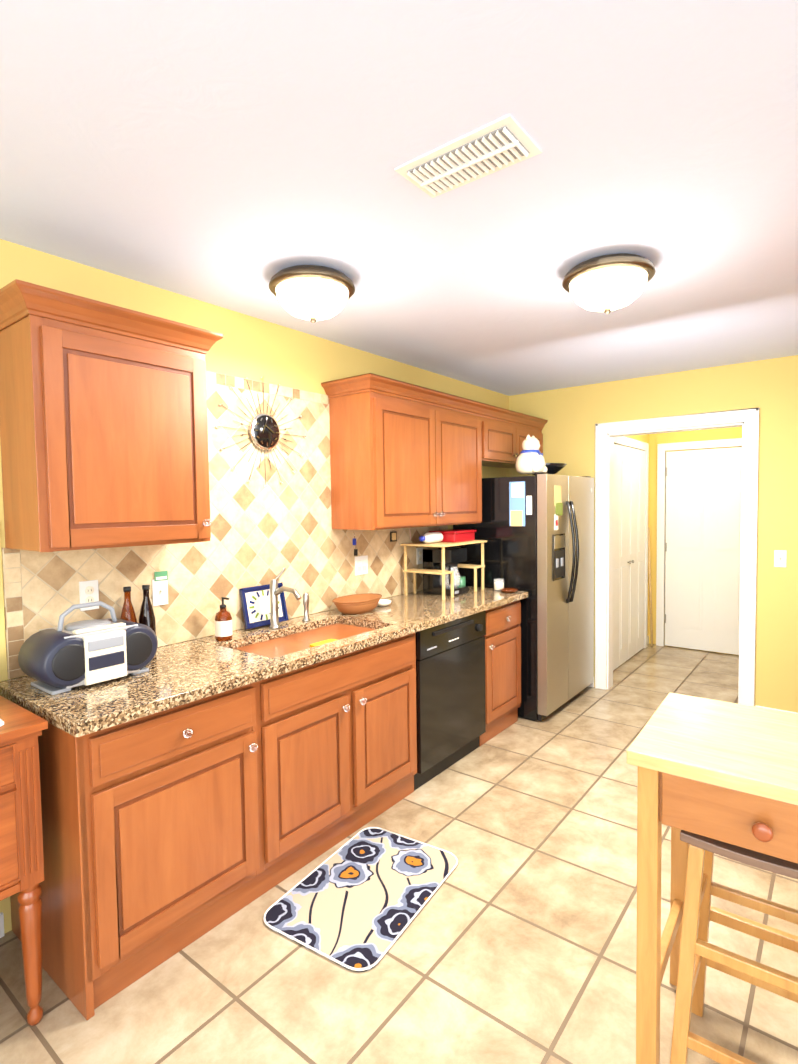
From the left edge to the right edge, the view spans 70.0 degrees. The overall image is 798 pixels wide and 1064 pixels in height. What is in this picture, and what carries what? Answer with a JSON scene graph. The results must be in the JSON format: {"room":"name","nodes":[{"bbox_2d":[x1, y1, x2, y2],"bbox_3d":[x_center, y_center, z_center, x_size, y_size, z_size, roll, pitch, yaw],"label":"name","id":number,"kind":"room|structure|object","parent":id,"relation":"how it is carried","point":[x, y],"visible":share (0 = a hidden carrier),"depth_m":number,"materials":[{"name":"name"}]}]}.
{"room":"kitchen","nodes":[
{"label":"kitchen","id":0,"kind":"room"},
{"bbox_2d":[0,239,508,933],"bbox_3d":[-1.060,0.177,2.567,0.120,2.470,6.760,1,3,38],"label":"wall","id":1,"kind":"structure","parent":0,"point":[254,349],"depth_m":2.79,"materials":[{"name":"yellow paint"}]},
{"bbox_2d":[0,912,3,937],"bbox_3d":[-2.203,1.459,1.026,0.014,0.085,2.570,1,3,38],"label":"baseboard","id":2,"kind":"structure","parent":1,"relation":"attached to","point":[2,915],"depth_m":2.03,"materials":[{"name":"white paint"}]},
{"bbox_2d":[0,530,6,670],"bbox_3d":[-1.595,0.241,1.778,0.006,0.532,0.623,1,3,38],"label":"board","id":3,"kind":"object","parent":1,"relation":"attached to","point":[3,663],"visible":1,"depth_m":2.02,"materials":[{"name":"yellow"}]},
{"bbox_2d":[0,279,223,551],"bbox_3d":[-1.070,-0.368,2.140,0.368,0.838,0.733,1,3,38],"label":"upper cabinet","id":4,"kind":"object","parent":1,"relation":"attached to","point":[103,427],"visible":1,"depth_m":1.96,"materials":[{"name":"brown wood"}]},
{"bbox_2d":[2,371,447,678],"bbox_3d":[-0.522,-0.131,3.145,0.008,1.184,2.880,1,3,38],"label":"tile backsplash","id":5,"kind":"structure","parent":1,"relation":"attached to","point":[261,534],"depth_m":2.82,"materials":[{"name":"beige tile"}]},
{"bbox_2d":[79,580,98,610],"bbox_3d":[-1.219,0.249,2.245,0.010,0.115,0.070,1,3,38],"label":"outlet","id":6,"kind":"object","parent":5,"relation":"attached to","point":[88,591],"visible":0.98,"depth_m":2.24,"materials":[{"name":"white plastic"}]},
{"bbox_2d":[152,579,167,605],"bbox_3d":[-1.033,0.261,2.474,0.023,0.115,0.070,1,3,38],"label":"outlet","id":7,"kind":"object","parent":5,"relation":"attached to","point":[159,592],"visible":1,"depth_m":2.47,"materials":[{"name":"white plastic"}]},
{"bbox_2d":[154,571,167,580],"bbox_3d":[-1.033,0.191,2.477,0.003,0.040,0.060,1,3,38],"label":"card","id":8,"kind":"object","parent":7,"relation":"hanging from","point":[160,575],"visible":1,"depth_m":2.48,"materials":[{"name":"green paper"}]},
{"bbox_2d":[216,376,305,486],"bbox_3d":[-0.680,-0.510,2.897,0.033,0.566,0.566,1,3,38],"label":"wall clock","id":9,"kind":"object","parent":5,"relation":"attached to","point":[264,430],"visible":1,"depth_m":2.88,"materials":[{"name":"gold metal"}]},
{"bbox_2d":[353,533,357,555],"bbox_3d":[-0.268,0.071,3.460,0.012,0.146,0.034,1,3,38],"label":"keys","id":10,"kind":"object","parent":5,"relation":"attached to","point":[354,539],"depth_m":3.46,"materials":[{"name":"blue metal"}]},
{"bbox_2d":[355,555,367,575],"bbox_3d":[-0.229,0.206,3.514,0.013,0.115,0.116,1,3,38],"label":"light switch","id":11,"kind":"object","parent":5,"relation":"attached to","point":[361,565],"visible":1,"depth_m":3.51,"materials":[{"name":"white plastic"}]},
{"bbox_2d":[390,531,396,541],"bbox_3d":[-0.038,0.019,3.754,0.013,0.086,0.060,1,3,38],"label":"outlet","id":12,"kind":"object","parent":5,"relation":"attached to","point":[393,535],"depth_m":3.75,"materials":[{"name":"black plastic"}]},
{"bbox_2d":[416,547,422,564],"bbox_3d":[0.147,0.168,3.999,0.010,0.115,0.070,1,3,38],"label":"outlet","id":13,"kind":"object","parent":5,"relation":"attached to","point":[419,553],"visible":0.98,"depth_m":3.99,"materials":[{"name":"white plastic"}]},
{"bbox_2d":[325,373,484,529],"bbox_3d":[0.100,-0.457,3.666,0.331,0.833,1.207,1,3,38],"label":"upper cabinet","id":14,"kind":"object","parent":1,"relation":"attached to","point":[405,455],"depth_m":3.29,"materials":[{"name":"brown wood"}]},
{"bbox_2d":[485,404,544,467],"bbox_3d":[0.787,-0.508,4.547,0.331,0.833,1.029,1,3,38],"label":"upper cabinet","id":15,"kind":"object","parent":1,"relation":"attached to","point":[506,430],"depth_m":4.33,"materials":[{"name":"brown wood"}]},
{"bbox_2d":[0,644,797,1063],"bbox_3d":[1.919,1.476,1.450,6.240,0.100,8.540,1,3,38],"label":"floor","id":16,"kind":"structure","parent":0,"point":[516,940],"depth_m":1.90,"materials":[{"name":"tile"}]},
{"bbox_2d":[0,696,47,1025],"bbox_3d":[-1.618,1.027,1.319,0.521,0.905,1.310,1,3,38],"label":"sideboard","id":17,"kind":"object","parent":16,"relation":"on","point":[21,851],"visible":1,"depth_m":1.64,"materials":[{"name":"brown wood"}]},
{"bbox_2d":[10,679,275,1019],"bbox_3d":[-0.957,0.996,2.112,0.626,0.874,0.664,1,3,38],"label":"base cabinet","id":18,"kind":"object","parent":16,"relation":"on","point":[193,790],"depth_m":1.83,"materials":[{"name":"brown wood"}]},
{"bbox_2d":[0,587,527,738],"bbox_3d":[-0.268,0.504,2.960,0.655,0.070,2.927,1,3,38],"label":"countertop","id":19,"kind":"structure","parent":18,"relation":"on","point":[190,671],"depth_m":2.20,"materials":[{"name":"beige stone"}]},
{"bbox_2d":[18,601,157,694],"bbox_3d":[-1.095,0.388,2.029,0.232,0.270,0.404,1,3,38],"label":"boombox","id":20,"kind":"object","parent":19,"relation":"on","point":[60,658],"visible":1,"depth_m":1.94,"materials":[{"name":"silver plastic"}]},
{"bbox_2d":[120,586,136,622],"bbox_3d":[-1.090,0.365,2.297,0.063,0.290,0.064,1,3,38],"label":"oil bottle","id":21,"kind":"object","parent":19,"relation":"on","point":[128,613],"visible":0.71,"depth_m":2.28,"materials":[{"name":"orange glass"}]},
{"bbox_2d":[139,585,156,654],"bbox_3d":[-1.035,0.362,2.343,0.063,0.290,0.064,1,3,38],"label":"oil bottle","id":22,"kind":"object","parent":19,"relation":"on","point":[147,616],"visible":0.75,"depth_m":2.33,"materials":[{"name":"black glass"}]},
{"bbox_2d":[215,597,231,640],"bbox_3d":[-0.801,0.395,2.606,0.083,0.194,0.077,1,3,38],"label":"soap dispenser","id":23,"kind":"object","parent":19,"relation":"on","point":[223,624],"visible":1,"depth_m":2.58,"materials":[{"name":"orange glass"}]},
{"bbox_2d":[239,582,287,628],"bbox_3d":[-0.682,0.370,2.893,0.059,0.200,0.261,1,3,38],"label":"clock","id":24,"kind":"object","parent":19,"relation":"on","point":[255,601],"visible":0.85,"depth_m":2.86,"materials":[{"name":"blue"}]},
{"bbox_2d":[264,567,303,630],"bbox_3d":[-0.547,0.329,2.790,0.221,0.304,0.082,1,3,38],"label":"faucet","id":25,"kind":"object","parent":19,"relation":"on","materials":[{"name":"silver metal"}]},
{"bbox_2d":[300,592,311,622],"bbox_3d":[-0.490,0.394,3.004,0.043,0.152,0.044,1,3,38],"label":"faucet","id":26,"kind":"object","parent":19,"relation":"on","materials":[{"name":"silver metal"}]},
{"bbox_2d":[332,593,381,614],"bbox_3d":[-0.236,0.414,3.258,0.220,0.078,0.349,1,3,38],"label":"wooden bowl","id":27,"kind":"object","parent":19,"relation":"on","point":[356,604],"visible":1,"depth_m":3.19,"materials":[{"name":"brown wood"}]},
{"bbox_2d":[377,599,390,605],"bbox_3d":[-0.100,0.429,3.433,0.112,0.029,0.112,1,3,38],"label":"dish","id":28,"kind":"object","parent":19,"relation":"on","point":[383,602],"visible":0.73,"depth_m":3.40,"materials":[{"name":"beige ceramic"}]},
{"bbox_2d":[400,540,486,599],"bbox_3d":[0.316,0.242,3.897,0.340,0.347,0.560,1,3,38],"label":"stand","id":29,"kind":"object","parent":19,"relation":"on","point":[442,572],"visible":0.79,"depth_m":3.78,"materials":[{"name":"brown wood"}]},
{"bbox_2d":[419,532,442,542],"bbox_3d":[0.209,0.039,3.769,0.070,0.070,0.215,1,3,38],"label":"detergent bottle","id":30,"kind":"object","parent":29,"relation":"on","point":[434,537],"visible":1,"depth_m":3.74,"materials":[{"name":"white plastic"}]},
{"bbox_2d":[429,529,475,542],"bbox_3d":[0.374,0.026,3.966,0.220,0.075,0.280,1,3,38],"label":"container","id":31,"kind":"object","parent":29,"relation":"on","point":[455,535],"visible":0.81,"depth_m":3.87,"materials":[{"name":"red plastic"}]},
{"bbox_2d":[423,546,468,595],"bbox_3d":[0.318,0.258,3.883,0.243,0.317,0.200,1,3,38],"label":"coffee maker","id":32,"kind":"object","parent":19,"relation":"on","point":[432,560],"visible":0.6,"depth_m":3.83,"materials":[{"name":"black"}]},
{"bbox_2d":[455,576,465,585],"bbox_3d":[0.438,0.361,4.057,0.074,0.090,0.074,1,3,38],"label":"canister","id":33,"kind":"object","parent":19,"relation":"on","point":[462,581],"visible":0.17,"depth_m":4.03,"materials":[{"name":"green plastic"}]},
{"bbox_2d":[494,578,503,590],"bbox_3d":[0.695,0.367,3.964,0.071,0.080,0.072,1,3,38],"label":"candle jar","id":34,"kind":"object","parent":19,"relation":"on","point":[498,585],"visible":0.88,"depth_m":3.94,"materials":[{"name":"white glass"}]},
{"bbox_2d":[500,588,517,592],"bbox_3d":[0.748,0.400,3.887,0.124,0.020,0.124,1,3,38],"label":"ashtray","id":35,"kind":"object","parent":19,"relation":"on","point":[508,590],"visible":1,"depth_m":3.86,"materials":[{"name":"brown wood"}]},
{"bbox_2d":[240,623,417,884],"bbox_3d":[-0.457,0.959,2.754,0.626,0.874,1.047,1,3,38],"label":"base cabinet","id":36,"kind":"object","parent":16,"relation":"on","point":[344,729],"depth_m":2.53,"materials":[{"name":"brown wood"}]},
{"bbox_2d":[263,827,457,971],"bbox_3d":[-0.125,1.408,2.265,0.498,0.011,0.728,1,3,32],"label":"mat","id":37,"kind":"object","parent":16,"relation":"on","point":[358,901],"visible":1,"depth_m":2.20,"materials":[{"name":"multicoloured fabric"}]},
{"bbox_2d":[414,611,485,790],"bbox_3d":[0.088,0.920,3.432,0.636,0.868,0.687,1,3,38],"label":"dishwasher","id":38,"kind":"object","parent":16,"relation":"on","point":[450,693],"visible":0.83,"depth_m":3.20,"materials":[{"name":"black metal"}]},
{"bbox_2d":[428,599,520,745],"bbox_3d":[0.451,0.892,3.920,0.626,0.874,0.526,1,3,38],"label":"base cabinet","id":39,"kind":"object","parent":16,"relation":"on","point":[503,629],"depth_m":3.71,"materials":[{"name":"brown wood"}]},
{"bbox_2d":[453,472,593,720],"bbox_3d":[1.018,0.432,4.437,0.813,1.727,0.934,1,3,38],"label":"refrigerator","id":40,"kind":"object","parent":16,"relation":"on","point":[536,532],"visible":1,"depth_m":4.03,"materials":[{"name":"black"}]},
{"bbox_2d":[515,434,546,473],"bbox_3d":[0.926,-0.550,4.023,0.210,0.275,0.210,1,3,38],"label":"cookie jar","id":41,"kind":"object","parent":40,"relation":"on","point":[530,459],"visible":0.96,"depth_m":3.96,"materials":[{"name":"beige ceramic"}]},
{"bbox_2d":[532,463,566,475],"bbox_3d":[1.116,-0.476,4.399,0.350,0.088,0.350,1,3,38],"label":"glass bowl","id":42,"kind":"object","parent":40,"relation":"on","point":[553,468],"visible":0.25,"depth_m":4.28,"materials":[{"name":"black glass"}]},
{"bbox_2d":[648,527,652,646],"bbox_3d":[2.627,0.576,5.961,0.024,1.249,0.092,-2,3,-16],"label":"stick","id":43,"kind":"object","parent":16,"relation":"on","point":[650,597],"visible":0.85,"depth_m":5.95,"materials":[{"name":"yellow wood"}]},
{"bbox_2d":[627,693,797,1063],"bbox_3d":[1.119,0.986,1.335,1.017,0.909,0.564,1,3,38],"label":"bar table","id":44,"kind":"object","parent":16,"relation":"on","point":[725,772],"visible":0.88,"depth_m":1.40,"materials":[{"name":"brown wood"}]},
{"bbox_2d":[670,830,797,1063],"bbox_3d":[0.923,1.092,1.446,0.390,0.696,0.386,1,3,38],"label":"stool","id":45,"kind":"object","parent":16,"relation":"on","point":[698,953],"visible":0.75,"depth_m":1.41,"materials":[{"name":"brown wood"}]},
{"bbox_2d":[0,0,797,395],"bbox_3d":[1.884,-1.091,1.329,6.240,0.100,8.540,1,3,38],"label":"ceiling","id":46,"kind":"structure","parent":0,"point":[234,154],"depth_m":1.60,"materials":[{"name":"white paint"}]},
{"bbox_2d":[269,265,354,322],"bbox_3d":[-0.360,-0.966,2.374,0.356,0.188,0.356,1,3,38],"label":"ceiling light","id":47,"kind":"object","parent":46,"relation":"attached to","point":[313,293],"visible":0.98,"depth_m":2.27,"materials":[{"name":"white glass"}]},
{"bbox_2d":[395,114,541,197],"bbox_3d":[0.187,-1.020,1.577,0.360,0.020,0.190,1,3,38],"label":"ceiling vent","id":48,"kind":"object","parent":46,"relation":"in","point":[503,142],"visible":1,"depth_m":1.55,"materials":[{"name":"white paint"}]},
{"bbox_2d":[562,253,655,313],"bbox_3d":[0.845,-0.979,2.310,0.356,0.188,0.356,1,3,38],"label":"ceiling light","id":49,"kind":"object","parent":46,"relation":"attached to","point":[607,284],"visible":1,"depth_m":2.21,"materials":[{"name":"white glass"}]},
{"bbox_2d":[624,434,650,635],"bbox_3d":[2.131,-0.005,5.489,0.120,2.470,1.780,1,3,38],"label":"wall","id":50,"kind":"structure","parent":0,"point":[646,438],"depth_m":6.03,"materials":[{"name":"yellow paint"}]},
{"bbox_2d":[613,444,645,669],"bbox_3d":[2.185,0.213,5.408,0.066,2.018,1.116,1,3,38],"label":"bifold closet doors","id":51,"kind":"structure","parent":50,"relation":"in","point":[629,558],"depth_m":5.40,"materials":[{"name":"white paint"}]},
{"bbox_2d":[614,436,648,647],"bbox_3d":[2.171,0.174,5.417,0.040,2.118,1.290,1,3,38],"label":"trim","id":52,"kind":"structure","parent":50,"relation":"attached to","point":[631,443],"depth_m":5.85,"materials":[{"name":"white paint"}]},
{"bbox_2d":[509,355,797,712],"bbox_3d":[3.394,0.081,3.304,6.000,2.470,0.120,1,3,38],"label":"wall","id":53,"kind":"structure","parent":0,"point":[573,416],"depth_m":3.94,"materials":[{"name":"yellow paint"}]},
{"bbox_2d":[595,408,759,706],"bbox_3d":[2.078,0.212,4.337,1.116,2.148,0.172,1,3,38],"label":"door frame","id":54,"kind":"structure","parent":53,"relation":"attached to","point":[747,420],"depth_m":4.20,"materials":[{"name":"white paint"}]},
{"bbox_2d":[755,705,797,713],"bbox_3d":[2.903,1.265,3.670,1.040,0.085,0.014,1,3,38],"label":"baseboard","id":55,"kind":"structure","parent":53,"relation":"attached to","point":[755,705],"depth_m":3.91,"materials":[{"name":"white paint"}]},
{"bbox_2d":[774,550,786,566],"bbox_3d":[2.579,0.181,3.855,0.070,0.115,0.022,1,3,38],"label":"light switch","id":56,"kind":"object","parent":53,"relation":"attached to","point":[780,558],"visible":1,"depth_m":3.86,"materials":[{"name":"white plastic"}]},
{"bbox_2d":[649,427,741,654],"bbox_3d":[3.173,-0.030,5.729,1.170,2.470,0.120,1,3,38],"label":"wall","id":57,"kind":"structure","parent":0,"point":[653,441],"depth_m":5.99,"materials":[{"name":"yellow paint"}]},
{"bbox_2d":[656,438,741,645],"bbox_3d":[3.097,0.149,5.694,0.970,2.117,0.045,1,3,38],"label":"door frame","id":58,"kind":"structure","parent":57,"relation":"attached to","point":[663,448],"depth_m":5.93,"materials":[{"name":"white paint"}]},
{"bbox_2d":[665,447,741,654],"bbox_3d":[3.080,0.188,5.673,0.800,2.018,0.095,1,3,38],"label":"hall door","id":59,"kind":"structure","parent":57,"relation":"in","point":[702,549],"depth_m":5.71,"materials":[{"name":"white paint"}]}
]}

